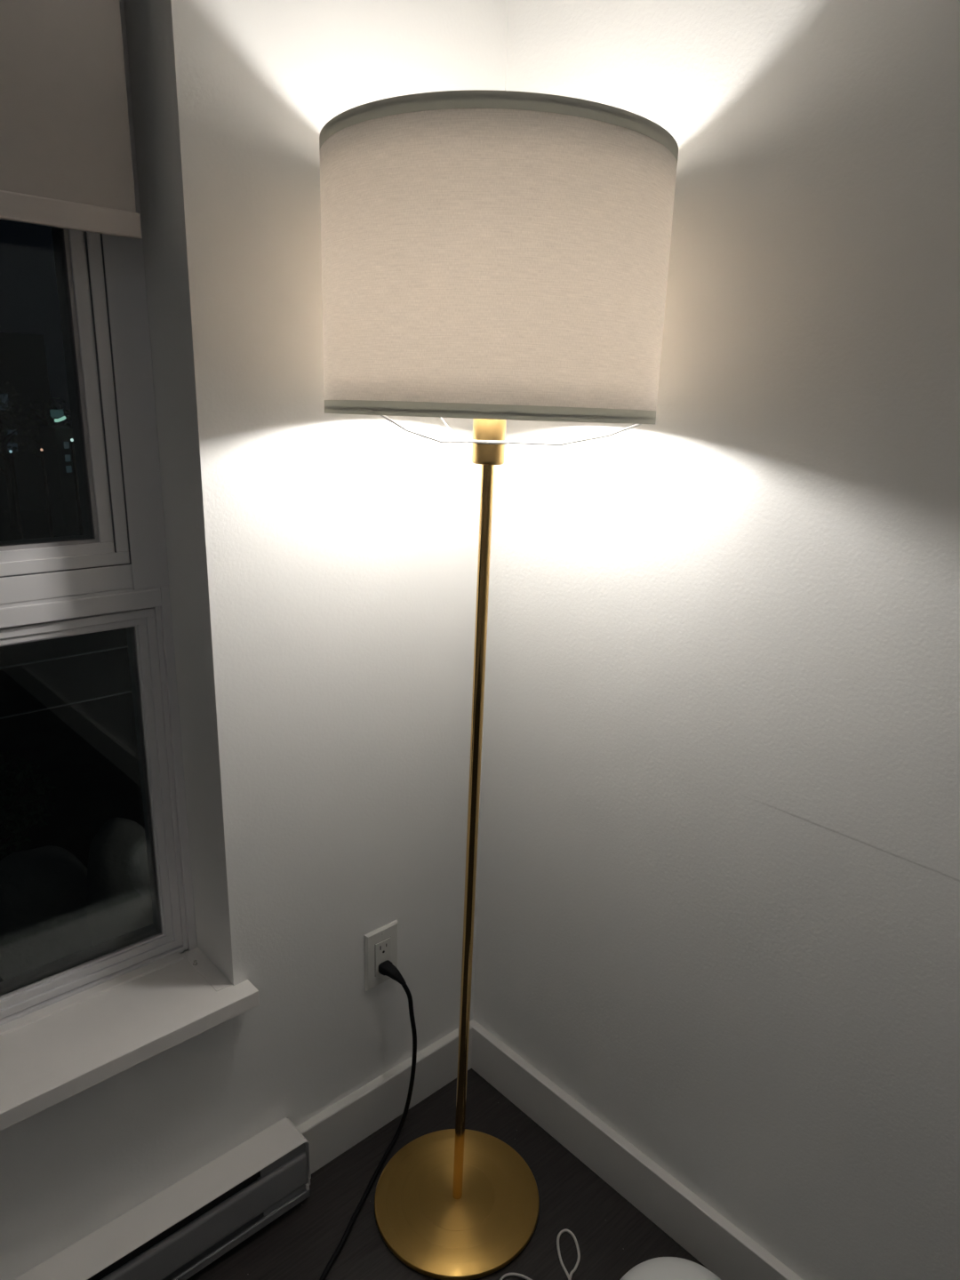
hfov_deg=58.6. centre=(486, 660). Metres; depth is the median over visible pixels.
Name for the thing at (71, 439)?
street lamp
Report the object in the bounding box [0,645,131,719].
fence
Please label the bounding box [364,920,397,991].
wall outlet
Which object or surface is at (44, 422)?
tree
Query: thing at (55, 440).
building
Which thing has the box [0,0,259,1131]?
window
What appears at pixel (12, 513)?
tree
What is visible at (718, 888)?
wall
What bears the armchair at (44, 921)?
on the ground
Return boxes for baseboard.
[296,1024,472,1174]
[469,1019,803,1279]
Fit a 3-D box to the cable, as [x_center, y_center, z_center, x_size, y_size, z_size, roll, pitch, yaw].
[0.137,0.967,1.322,0.236,0.008,0.180,7,18,15]
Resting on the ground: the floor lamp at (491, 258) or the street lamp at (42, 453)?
the street lamp at (42, 453)
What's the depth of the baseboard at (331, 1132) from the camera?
1.58 m
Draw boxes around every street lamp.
[8,449,23,539]
[40,448,53,537]
[70,438,83,535]
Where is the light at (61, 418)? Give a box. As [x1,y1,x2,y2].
[54,416,66,422]
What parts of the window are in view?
sash, sash, frame, sill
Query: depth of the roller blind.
0.93 m
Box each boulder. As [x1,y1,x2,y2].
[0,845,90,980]
[86,817,153,947]
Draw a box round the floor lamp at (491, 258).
[319,89,678,1279]
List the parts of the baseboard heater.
panel, rail, filler plate, filler plate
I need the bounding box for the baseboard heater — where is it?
[14,1117,311,1279]
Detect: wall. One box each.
[0,0,508,1279]
[472,0,959,1279]
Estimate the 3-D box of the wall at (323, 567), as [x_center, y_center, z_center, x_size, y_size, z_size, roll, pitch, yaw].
[-1.137,-0.077,0.554,3.100,2.530,0.250,-14,23,-41]
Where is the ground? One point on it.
(87, 750)
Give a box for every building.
[0,331,53,511]
[39,409,79,536]
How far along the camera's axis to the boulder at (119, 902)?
2.26 m
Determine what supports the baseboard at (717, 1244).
attached to the wall at (718, 888)
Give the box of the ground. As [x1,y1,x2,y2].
[0,509,144,982]
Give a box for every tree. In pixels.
[0,382,32,529]
[18,388,71,461]
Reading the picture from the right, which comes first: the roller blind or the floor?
the floor
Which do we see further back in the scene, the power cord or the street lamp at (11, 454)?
the street lamp at (11, 454)
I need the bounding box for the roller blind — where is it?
[0,0,141,239]
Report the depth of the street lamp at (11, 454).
9.02 m
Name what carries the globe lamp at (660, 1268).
on the floor
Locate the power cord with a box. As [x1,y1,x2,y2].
[319,960,416,1279]
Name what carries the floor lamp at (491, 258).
on the floor
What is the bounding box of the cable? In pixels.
[499,1228,580,1279]
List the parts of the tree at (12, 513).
crown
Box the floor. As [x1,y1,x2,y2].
[186,1068,709,1279]
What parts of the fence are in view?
cable rail, cable rail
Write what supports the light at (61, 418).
attached to the building at (55, 440)
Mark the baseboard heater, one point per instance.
(181, 1229)
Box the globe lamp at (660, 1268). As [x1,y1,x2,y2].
[619,1256,720,1279]
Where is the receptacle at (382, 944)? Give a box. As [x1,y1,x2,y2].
[375,936,391,976]
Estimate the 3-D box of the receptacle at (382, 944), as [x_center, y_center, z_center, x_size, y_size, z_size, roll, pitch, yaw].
[-0.183,0.522,1.509,0.034,0.066,0.004,-14,23,-41]

